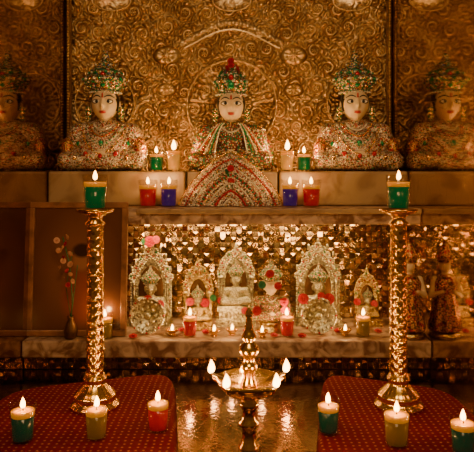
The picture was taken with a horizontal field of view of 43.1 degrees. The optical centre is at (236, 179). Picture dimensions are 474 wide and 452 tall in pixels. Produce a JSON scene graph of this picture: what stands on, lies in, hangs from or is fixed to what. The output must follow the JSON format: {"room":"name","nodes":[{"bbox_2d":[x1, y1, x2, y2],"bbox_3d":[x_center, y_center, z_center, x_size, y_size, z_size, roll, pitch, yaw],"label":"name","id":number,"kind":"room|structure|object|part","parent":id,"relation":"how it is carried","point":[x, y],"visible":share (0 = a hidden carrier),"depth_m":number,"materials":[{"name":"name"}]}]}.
{"room":"house of worship","nodes":[
{"label":"house of worship","id":0,"kind":"room"},
{"bbox_2d":[0,0,65,389],"bbox_3d":[-0.508,-0.123,1.260,0.030,1.120,1.020,0,0,0],"label":"wall","id":1,"kind":"structure","parent":0,"point":[32,32],"depth_m":1.37,"materials":[{"name":"brown metal"}]},
{"bbox_2d":[66,0,71,170],"bbox_3d":[-0.485,-0.353,1.729,0.012,0.659,0.025,0,0,0],"label":"trim","id":2,"kind":"structure","parent":1,"relation":"attached to","point":[68,2],"depth_m":1.72,"materials":[{"name":"gold metal"}]},
{"bbox_2d":[72,0,385,171],"bbox_3d":[-0.024,-0.303,1.745,0.939,0.760,0.014,0,0,0],"label":"wall","id":3,"kind":"structure","parent":0,"point":[171,53],"depth_m":1.75,"materials":[{"name":"gold metal"}]},
{"bbox_2d":[128,205,420,224],"bbox_3d":[-0.024,0.088,1.593,0.937,0.040,0.285,0,0,0],"label":"shelf","id":4,"kind":"object","parent":3,"relation":"attached to","point":[133,218],"visible":0.42,"depth_m":1.45,"materials":[{"name":"paint"}]},
{"bbox_2d":[57,50,147,170],"bbox_3d":[-0.359,-0.189,1.627,0.242,0.333,0.126,0,0,0],"label":"idol","id":5,"kind":"object","parent":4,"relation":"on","point":[105,143],"visible":1,"depth_m":1.60,"materials":[{"name":"stone"}]},
{"bbox_3d":[-0.359,-0.293,1.639,0.132,0.124,0.099,0,0,0],"label":"crown","id":6,"kind":"part","parent":5,"relation":"part of","materials":[{"name":"gold metal"}]},
{"bbox_2d":[48,171,186,205],"bbox_3d":[-0.314,0.022,1.647,0.357,0.090,0.175,0,0,0],"label":"plinth","id":7,"kind":"object","parent":4,"relation":"on","point":[63,186],"visible":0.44,"depth_m":1.56,"materials":[{"name":"beige stone"}]},
{"bbox_2d":[139,182,156,205],"bbox_3d":[-0.223,0.030,1.503,0.050,0.076,0.050,0,0,0],"label":"votive candle","id":8,"kind":"object","parent":4,"relation":"on","point":[147,192],"visible":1,"depth_m":1.49,"materials":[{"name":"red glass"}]},
{"bbox_2d":[150,153,163,169],"bbox_3d":[-0.213,-0.057,1.590,0.042,0.066,0.042,0,0,0],"label":"votive candle","id":9,"kind":"object","parent":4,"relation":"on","point":[156,160],"visible":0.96,"depth_m":1.58,"materials":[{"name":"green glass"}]},
{"bbox_2d":[161,185,176,205],"bbox_3d":[-0.171,0.030,1.503,0.046,0.076,0.046,0,0,0],"label":"votive candle","id":10,"kind":"object","parent":4,"relation":"on","point":[168,192],"visible":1,"depth_m":1.49,"materials":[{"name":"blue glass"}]},
{"bbox_2d":[167,149,179,169],"bbox_3d":[-0.168,-0.065,1.590,0.042,0.083,0.042,0,0,0],"label":"votive candle","id":11,"kind":"object","parent":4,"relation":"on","point":[173,157],"visible":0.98,"depth_m":1.58,"materials":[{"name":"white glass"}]},
{"bbox_2d":[178,151,282,205],"bbox_3d":[-0.016,-0.004,1.540,0.274,0.141,0.057,0,0,0],"label":"cloth","id":12,"kind":"object","parent":4,"relation":"on","point":[230,179],"visible":1,"depth_m":1.52,"materials":[{"name":"multicoloured fabric"}]},
{"bbox_2d":[187,58,274,170],"bbox_3d":[-0.016,-0.178,1.634,0.246,0.311,0.116,0,0,0],"label":"idol","id":13,"kind":"object","parent":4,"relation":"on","point":[211,141],"visible":0.87,"depth_m":1.62,"materials":[{"name":"stone"}]},
{"bbox_3d":[-0.016,-0.274,1.649,0.106,0.095,0.080,0,0,0],"label":"crown","id":14,"kind":"part","parent":13,"relation":"part of","materials":[{"name":"gold metal"}]},
{"bbox_2d":[187,171,277,191],"bbox_3d":[-0.013,0.022,1.655,0.241,0.090,0.160,0,0,0],"label":"plinth","id":15,"kind":"object","parent":4,"relation":"on","point":[272,176],"visible":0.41,"depth_m":1.57,"materials":[{"name":"beige stone"}]},
{"bbox_2d":[136,209,421,213],"bbox_3d":[0.101,0.075,1.445,0.688,0.013,0.008,0,0,0],"label":"trim","id":16,"kind":"structure","parent":4,"relation":"attached to","point":[138,211],"depth_m":1.44,"materials":[{"name":"beige stone"}]},
{"bbox_2d":[280,148,293,169],"bbox_3d":[0.133,-0.065,1.590,0.042,0.083,0.042,0,0,0],"label":"votive candle","id":17,"kind":"object","parent":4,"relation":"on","point":[287,157],"visible":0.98,"depth_m":1.58,"materials":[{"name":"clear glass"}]},
{"bbox_2d":[282,182,297,205],"bbox_3d":[0.133,0.030,1.503,0.046,0.076,0.046,0,0,0],"label":"votive candle","id":18,"kind":"object","parent":4,"relation":"on","point":[290,192],"visible":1,"depth_m":1.49,"materials":[{"name":"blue glass"}]},
{"bbox_2d":[297,151,310,169],"bbox_3d":[0.178,-0.057,1.590,0.042,0.066,0.042,0,0,0],"label":"votive candle","id":19,"kind":"object","parent":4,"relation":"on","point":[304,160],"visible":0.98,"depth_m":1.58,"materials":[{"name":"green glass"}]},
{"bbox_2d":[302,182,319,205],"bbox_3d":[0.186,0.030,1.503,0.050,0.076,0.050,0,0,0],"label":"votive candle","id":20,"kind":"object","parent":4,"relation":"on","point":[311,192],"visible":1,"depth_m":1.49,"materials":[{"name":"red glass"}]},
{"bbox_2d":[278,171,407,205],"bbox_3d":[0.278,0.022,1.647,0.335,0.090,0.175,0,0,0],"label":"plinth","id":21,"kind":"object","parent":4,"relation":"on","point":[337,188],"visible":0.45,"depth_m":1.56,"materials":[{"name":"beige stone"}]},
{"bbox_2d":[313,50,402,170],"bbox_3d":[0.322,-0.189,1.627,0.242,0.333,0.126,0,0,0],"label":"idol","id":22,"kind":"object","parent":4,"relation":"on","point":[354,143],"visible":0.99,"depth_m":1.60,"materials":[{"name":"stone"}]},
{"bbox_3d":[0.322,-0.293,1.639,0.132,0.124,0.099,0,0,0],"label":"crown","id":23,"kind":"part","parent":22,"relation":"part of","materials":[{"name":"gold metal"}]},
{"bbox_2d":[0,369,473,451],"bbox_3d":[0.000,0.452,0.685,1.800,0.030,2.170,0,0,0],"label":"floor","id":24,"kind":"structure","parent":0,"point":[208,418],"depth_m":1.18,"materials":[{"name":"polished stone"}]},
{"bbox_2d":[0,375,177,451],"bbox_3d":[-0.278,0.426,1.052,0.376,0.020,0.487,0,0,0],"label":"mat","id":25,"kind":"object","parent":24,"relation":"on","point":[57,428],"visible":0.81,"depth_m":1.03,"materials":[{"name":"red fabric"}]},
{"bbox_2d":[11,405,34,441],"bbox_3d":[-0.341,0.380,0.955,0.042,0.069,0.042,0,0,0],"label":"votive candle","id":26,"kind":"object","parent":25,"relation":"on","point":[22,418],"visible":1,"depth_m":0.94,"materials":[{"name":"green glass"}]},
{"bbox_2d":[70,208,119,414],"bbox_3d":[-0.260,0.234,1.100,0.088,0.362,0.088,0,0,0],"label":"candlestick","id":27,"kind":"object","parent":25,"relation":"on","point":[95,390],"depth_m":1.09,"materials":[{"name":"gold metal"}]},
{"bbox_3d":[-0.260,0.069,1.100,0.068,0.031,0.068,0,0,0],"label":"plate","id":28,"kind":"part","parent":27,"relation":"part of","materials":[{"name":"gold metal"}]},
{"bbox_2d":[84,178,106,207],"bbox_3d":[-0.260,0.018,1.100,0.047,0.072,0.047,0,0,0],"label":"votive candle","id":29,"kind":"object","parent":27,"relation":"on","point":[95,192],"visible":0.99,"depth_m":1.08,"materials":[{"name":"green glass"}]},
{"bbox_2d":[85,404,106,438],"bbox_3d":[-0.226,0.381,0.965,0.040,0.068,0.040,0,0,0],"label":"votive candle","id":30,"kind":"object","parent":25,"relation":"on","point":[96,415],"visible":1,"depth_m":0.95,"materials":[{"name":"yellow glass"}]},
{"bbox_2d":[148,398,167,430],"bbox_3d":[-0.131,0.382,0.995,0.040,0.066,0.040,0,0,0],"label":"votive candle","id":31,"kind":"object","parent":25,"relation":"on","point":[157,408],"visible":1,"depth_m":0.98,"materials":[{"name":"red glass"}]},
{"bbox_2d":[24,358,429,368],"bbox_3d":[-0.024,0.422,1.484,0.937,0.028,0.202,0,0,0],"label":"mosaic riser","id":32,"kind":"object","parent":24,"relation":"on","point":[29,363],"visible":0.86,"depth_m":1.39,"materials":[{"name":"mirror glass mosaic"},{"name":"gold"}]},
{"bbox_2d":[22,317,430,357],"bbox_3d":[-0.024,0.388,1.495,0.937,0.039,0.250,0,0,0],"label":"shelf","id":33,"kind":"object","parent":32,"relation":"on","point":[158,344],"depth_m":1.37,"materials":[{"name":"stone"}]},
{"bbox_2d":[53,234,77,339],"bbox_3d":[-0.396,0.246,1.392,0.054,0.243,0.032,0,0,0],"label":"flower sprig","id":34,"kind":"object","parent":33,"relation":"on","point":[70,330],"visible":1,"depth_m":1.39,"materials":[{"name":"plant"}]},
{"bbox_3d":[-0.389,0.230,1.391,0.039,0.195,0.009,0,0,10],"label":"stem","id":35,"kind":"part","parent":34,"relation":"part of","materials":[{"name":"green plant"}]},
{"bbox_2d":[27,202,128,335],"bbox_3d":[-0.379,0.210,1.425,0.236,0.314,0.038,0,0,0],"label":"framed picture","id":36,"kind":"object","parent":33,"relation":"on","point":[48,307],"visible":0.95,"depth_m":1.42,"materials":[{"name":"brown wood"}]},
{"bbox_2d":[104,315,112,337],"bbox_3d":[-0.307,0.334,1.395,0.042,0.068,0.042,0,0,0],"label":"votive candle","id":37,"kind":"object","parent":33,"relation":"on","point":[108,321],"visible":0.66,"depth_m":1.38,"materials":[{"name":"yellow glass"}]},
{"bbox_2d":[129,333,136,337],"bbox_3d":[-0.243,0.362,1.399,0.020,0.010,0.020,0,0,9],"label":"blossom","id":38,"kind":"object","parent":33,"relation":"on","point":[133,335],"visible":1,"depth_m":1.40,"materials":[{"name":"red plant"}]},
{"bbox_2d":[129,297,164,333],"bbox_3d":[-0.215,0.324,1.433,0.086,0.085,0.027,0,0,-1],"label":"round plate","id":39,"kind":"object","parent":33,"relation":"on","point":[146,315],"visible":1,"depth_m":1.43,"materials":[{"name":"silver metal"}]},
{"bbox_2d":[127,245,173,325],"bbox_3d":[-0.220,0.262,1.522,0.116,0.212,0.046,0,0,0],"label":"idol","id":40,"kind":"object","parent":33,"relation":"on","point":[150,275],"visible":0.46,"depth_m":1.53,"materials":[{"name":"silver metal"}]},
{"bbox_2d":[144,236,154,246],"bbox_3d":[-0.221,0.155,1.513,0.028,0.028,0.014,0,0,14],"label":"blossom","id":41,"kind":"object","parent":40,"relation":"on","point":[149,242],"visible":1,"depth_m":1.51,"materials":[{"name":"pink plant"}]},
{"bbox_3d":[-0.220,0.241,1.525,0.052,0.049,0.039,0,0,0],"label":"figure crown","id":42,"kind":"part","parent":40,"relation":"part of","materials":[{"name":"gold metal"}]},
{"bbox_2d":[153,236,159,243],"bbox_3d":[-0.205,0.151,1.515,0.020,0.020,0.010,0,0,-17],"label":"blossom","id":43,"kind":"object","parent":40,"relation":"on","point":[156,239],"visible":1,"depth_m":1.51,"materials":[{"name":"pink plant"}]},
{"bbox_2d":[165,327,178,335],"bbox_3d":[-0.154,0.354,1.420,0.032,0.027,0.032,0,0,0],"label":"bowl","id":44,"kind":"object","parent":33,"relation":"on","point":[171,330],"visible":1,"depth_m":1.41,"materials":[{"name":"gold metal"}]},
{"bbox_2d":[183,315,196,335],"bbox_3d":[-0.111,0.335,1.415,0.038,0.066,0.038,0,0,0],"label":"votive candle","id":45,"kind":"object","parent":33,"relation":"on","point":[189,321],"visible":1,"depth_m":1.40,"materials":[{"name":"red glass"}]},
{"bbox_2d":[181,258,213,330],"bbox_3d":[-0.097,0.281,1.480,0.078,0.174,0.040,0,0,0],"label":"idol","id":46,"kind":"object","parent":33,"relation":"on","point":[197,285],"visible":0.82,"depth_m":1.49,"materials":[{"name":"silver metal"}]},
{"bbox_2d":[186,298,193,305],"bbox_3d":[-0.117,0.300,1.478,0.020,0.020,0.010,0,0,15],"label":"blossom","id":47,"kind":"object","parent":46,"relation":"on","point":[189,301],"visible":1,"depth_m":1.48,"materials":[{"name":"pink plant"}]},
{"bbox_3d":[-0.097,0.275,1.480,0.036,0.034,0.027,0,0,0],"label":"figure crown","id":48,"kind":"part","parent":46,"relation":"part of","materials":[{"name":"gold metal"}]},
{"bbox_2d":[201,298,208,306],"bbox_3d":[-0.080,0.303,1.478,0.022,0.022,0.011,0,0,13],"label":"blossom","id":49,"kind":"object","parent":46,"relation":"on","point":[205,302],"visible":1,"depth_m":1.48,"materials":[{"name":"red plant"}]},
{"bbox_2d":[210,295,215,300],"bbox_3d":[-0.059,0.291,1.480,0.016,0.015,0.008,0,0,-19],"label":"blossom","id":50,"kind":"object","parent":46,"relation":"on","point":[212,297],"visible":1,"depth_m":1.48,"materials":[{"name":"green plant"}]},
{"bbox_2d":[207,328,220,336],"bbox_3d":[-0.054,0.354,1.415,0.032,0.027,0.032,0,0,0],"label":"bowl","id":51,"kind":"object","parent":33,"relation":"on","point":[213,331],"visible":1,"depth_m":1.41,"materials":[{"name":"gold metal"}]},
{"bbox_2d":[225,327,238,335],"bbox_3d":[-0.012,0.354,1.425,0.032,0.027,0.032,0,0,0],"label":"bowl","id":52,"kind":"object","parent":33,"relation":"on","point":[231,330],"visible":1,"depth_m":1.42,"materials":[{"name":"gold metal"}]},
{"bbox_2d":[216,243,255,325],"bbox_3d":[-0.003,0.264,1.523,0.100,0.207,0.043,0,0,0],"label":"idol","id":53,"kind":"object","parent":33,"relation":"on","point":[236,271],"visible":1,"depth_m":1.52,"materials":[{"name":"silver metal"}]},
{"bbox_3d":[-0.003,0.224,1.525,0.046,0.043,0.034,0,0,0],"label":"figure crown","id":54,"kind":"part","parent":53,"relation":"part of","materials":[{"name":"gold metal"}]},
{"bbox_2d":[241,307,247,314],"bbox_3d":[0.019,0.322,1.475,0.018,0.018,0.009,0,0,14],"label":"blossom","id":55,"kind":"object","parent":53,"relation":"on","point":[243,310],"visible":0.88,"depth_m":1.48,"materials":[{"name":"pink plant"}]},
{"bbox_2d":[127,225,389,317],"bbox_3d":[-0.024,0.238,1.607,0.937,0.258,0.021,0,0,0],"label":"mosaic","id":56,"kind":"object","parent":33,"relation":"on","point":[357,248],"visible":0.34,"depth_m":1.60,"materials":[{"name":"mirror"}]},
{"bbox_2d":[255,329,268,337],"bbox_3d":[0.059,0.354,1.405,0.032,0.027,0.032,0,0,0],"label":"bowl","id":57,"kind":"object","parent":33,"relation":"on","point":[261,332],"visible":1,"depth_m":1.40,"materials":[{"name":"gold metal"}]},
{"bbox_2d":[250,259,293,333],"bbox_3d":[0.083,0.280,1.465,0.109,0.175,0.066,0,0,0],"label":"idol","id":58,"kind":"object","parent":33,"relation":"on","point":[269,318],"visible":0.83,"depth_m":1.45,"materials":[{"name":"silver metal"}]},
{"bbox_2d":[252,306,261,315],"bbox_3d":[0.047,0.309,1.414,0.022,0.022,0.011,0,0,-11],"label":"blossom","id":59,"kind":"object","parent":58,"relation":"on","point":[256,310],"visible":1,"depth_m":1.41,"materials":[{"name":"red plant"}]},
{"bbox_2d":[258,281,265,288],"bbox_3d":[0.060,0.249,1.425,0.018,0.018,0.009,0,0,-18],"label":"blossom","id":60,"kind":"object","parent":58,"relation":"on","point":[262,284],"visible":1,"depth_m":1.43,"materials":[{"name":"green plant"}]},
{"bbox_2d":[266,269,273,277],"bbox_3d":[0.078,0.222,1.420,0.020,0.020,0.010,0,0,19],"label":"blossom","id":61,"kind":"object","parent":58,"relation":"on","point":[269,273],"visible":1,"depth_m":1.42,"materials":[{"name":"red plant"}]},
{"bbox_3d":[0.083,0.221,1.465,0.060,0.056,0.045,0,0,0],"label":"figure crown","id":62,"kind":"part","parent":58,"relation":"part of","materials":[{"name":"gold metal"}]},
{"bbox_2d":[274,282,281,289],"bbox_3d":[0.098,0.252,1.425,0.018,0.018,0.009,0,0,-10],"label":"blossom","id":63,"kind":"object","parent":58,"relation":"on","point":[277,285],"visible":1,"depth_m":1.43,"materials":[{"name":"red plant"}]},
{"bbox_2d":[280,298,287,305],"bbox_3d":[0.113,0.292,1.435,0.020,0.019,0.010,0,0,-17],"label":"blossom","id":64,"kind":"object","parent":58,"relation":"on","point":[284,301],"visible":1,"depth_m":1.43,"materials":[{"name":"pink plant"}]},
{"bbox_2d":[280,306,289,313],"bbox_3d":[0.116,0.315,1.444,0.022,0.022,0.011,0,0,16],"label":"blossom","id":65,"kind":"object","parent":58,"relation":"on","point":[284,309],"visible":1,"depth_m":1.44,"materials":[{"name":"pink plant"}]},
{"bbox_2d":[280,314,293,335],"bbox_3d":[0.118,0.335,1.415,0.038,0.066,0.038,0,0,0],"label":"votive candle","id":66,"kind":"object","parent":33,"relation":"on","point":[287,321],"visible":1,"depth_m":1.40,"materials":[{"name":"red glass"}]},
{"bbox_2d":[294,238,342,325],"bbox_3d":[0.207,0.258,1.521,0.122,0.219,0.048,0,0,0],"label":"idol","id":67,"kind":"object","parent":33,"relation":"on","point":[317,272],"visible":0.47,"depth_m":1.53,"materials":[{"name":"silver metal"}]},
{"bbox_2d":[298,293,308,303],"bbox_3d":[0.161,0.288,1.453,0.026,0.025,0.013,0,0,-17],"label":"blossom","id":68,"kind":"object","parent":67,"relation":"on","point":[303,298],"visible":1,"depth_m":1.45,"materials":[{"name":"red plant"}]},
{"bbox_3d":[0.207,0.236,1.525,0.055,0.052,0.041,0,0,0],"label":"figure crown","id":69,"kind":"part","parent":67,"relation":"part of","materials":[{"name":"gold metal"}]},
{"bbox_2d":[301,297,336,333],"bbox_3d":[0.195,0.324,1.433,0.086,0.085,0.027,0,0,-1],"label":"round plate","id":70,"kind":"object","parent":33,"relation":"on","point":[320,318],"visible":1,"depth_m":1.43,"materials":[{"name":"silver metal"}]},
{"bbox_2d":[317,292,324,297],"bbox_3d":[0.204,0.282,1.457,0.018,0.017,0.009,0,0,-10],"label":"blossom","id":71,"kind":"object","parent":70,"relation":"attached to","point":[320,294],"visible":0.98,"depth_m":1.46,"materials":[{"name":"red plant"}]},
{"bbox_2d":[324,293,334,302],"bbox_3d":[0.223,0.288,1.453,0.026,0.026,0.013,0,0,19],"label":"blossom","id":72,"kind":"object","parent":70,"relation":"attached to","point":[328,296],"visible":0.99,"depth_m":1.45,"materials":[{"name":"red plant"}]},
{"bbox_2d":[338,327,351,335],"bbox_3d":[0.256,0.354,1.420,0.032,0.027,0.032,0,0,0],"label":"bowl","id":73,"kind":"object","parent":33,"relation":"on","point":[344,330],"visible":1,"depth_m":1.41,"materials":[{"name":"gold metal"}]},
{"bbox_2d":[355,314,369,335],"bbox_3d":[0.297,0.335,1.415,0.040,0.066,0.040,0,0,0],"label":"votive candle","id":74,"kind":"object","parent":33,"relation":"on","point":[362,321],"visible":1,"depth_m":1.40,"materials":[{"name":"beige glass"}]},
{"bbox_2d":[353,268,382,326],"bbox_3d":[0.332,0.295,1.520,0.067,0.144,0.040,0,0,0],"label":"idol","id":75,"kind":"object","parent":33,"relation":"on","point":[366,289],"visible":0.9,"depth_m":1.52,"materials":[{"name":"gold metal"}]},
{"bbox_2d":[354,298,360,304],"bbox_3d":[0.305,0.308,1.517,0.018,0.018,0.009,0,0,-15],"label":"blossom","id":76,"kind":"object","parent":75,"relation":"on","point":[356,301],"visible":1,"depth_m":1.52,"materials":[{"name":"red plant"}]},
{"bbox_3d":[0.332,0.286,1.520,0.030,0.028,0.023,0,0,0],"label":"figure crown","id":77,"kind":"part","parent":75,"relation":"part of","materials":[{"name":"gold metal"}]},
{"bbox_2d":[371,300,377,306],"bbox_3d":[0.347,0.313,1.517,0.018,0.018,0.009,0,0,14],"label":"blossom","id":78,"kind":"object","parent":75,"relation":"on","point":[374,302],"visible":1,"depth_m":1.52,"materials":[{"name":"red plant"}]},
{"bbox_2d":[407,240,426,339],"bbox_3d":[0.404,0.255,1.409,0.079,0.226,0.078,0,0,30],"label":"idol","id":79,"kind":"object","parent":33,"relation":"on","point":[416,327],"visible":0.59,"depth_m":1.39,"materials":[{"name":"red metal"}]},
{"bbox_3d":[0.404,0.168,1.410,0.042,0.052,0.042,0,0,0],"label":"crown","id":80,"kind":"part","parent":79,"relation":"part of","materials":[{"name":"gold metal"}]},
{"bbox_2d":[210,304,285,451],"bbox_3d":[0.018,0.310,0.905,0.126,0.252,0.121,0,0,0],"label":"oil lamp","id":81,"kind":"object","parent":24,"relation":"on","point":[248,383],"visible":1,"depth_m":0.89,"materials":[{"name":"gold metal"}]},
{"bbox_3d":[0.017,0.311,0.905,0.114,0.030,0.110,0,0,0],"label":"oil dish","id":82,"kind":"part","parent":81,"relation":"part of","materials":[{"name":"gold metal"}]},
{"bbox_2d":[316,376,473,451],"bbox_3d":[0.273,0.426,1.045,0.310,0.020,0.493,0,0,0],"label":"mat","id":83,"kind":"object","parent":24,"relation":"on","point":[361,425],"visible":0.72,"depth_m":1.05,"materials":[{"name":"red fabric"}]},
{"bbox_2d":[318,401,338,433],"bbox_3d":[0.150,0.382,0.985,0.040,0.066,0.040,0,0,0],"label":"votive candle","id":84,"kind":"object","parent":83,"relation":"on","point":[328,411],"visible":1,"depth_m":0.97,"materials":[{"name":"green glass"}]},
{"bbox_2d":[384,409,408,446],"bbox_3d":[0.250,0.380,0.940,0.044,0.069,0.044,0,0,0],"label":"votive candle","id":85,"kind":"object","parent":83,"relation":"on","point":[396,421],"visible":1,"depth_m":0.93,"materials":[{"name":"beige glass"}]},
{"bbox_2d":[374,208,423,414],"bbox_3d":[0.296,0.234,1.100,0.088,0.362,0.088,0,0,0],"label":"candlestick","id":86,"kind":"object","parent":83,"relation":"on","point":[397,393],"depth_m":1.09,"materials":[{"name":"gold metal"}]},
{"bbox_2d":[387,178,409,207],"bbox_3d":[0.296,0.018,1.100,0.047,0.072,0.047,0,0,0],"label":"votive candle","id":87,"kind":"object","parent":86,"relation":"on","point":[398,192],"visible":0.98,"depth_m":1.08,"materials":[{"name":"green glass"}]},
{"bbox_3d":[0.296,0.069,1.100,0.068,0.031,0.068,0,0,0],"label":"plate","id":88,"kind":"part","parent":86,"relation":"part of","materials":[{"name":"gold metal"}]},
{"bbox_2d":[450,418,473,451],"bbox_3d":[0.343,0.381,0.910,0.042,0.068,0.042,0,0,0],"label":"votive candle","id":89,"kind":"object","parent":83,"relation":"on","point":[462,429],"visible":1,"depth_m":0.90,"materials":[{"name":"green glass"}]},
{"bbox_2d":[392,0,473,411],"bbox_3d":[0.461,-0.123,1.260,0.030,1.120,1.020,0,0,0],"label":"wall","id":90,"kind":"structure","parent":0,"point":[433,40],"depth_m":1.30,"materials":[{"name":"brown metal"}]},
{"bbox_2d":[386,0,391,170],"bbox_3d":[0.438,-0.353,1.729,0.012,0.659,0.025,0,0,0],"label":"trim","id":91,"kind":"structure","parent":90,"relation":"attached to","point":[388,2],"depth_m":1.72,"materials":[{"name":"gold metal"}]}
]}

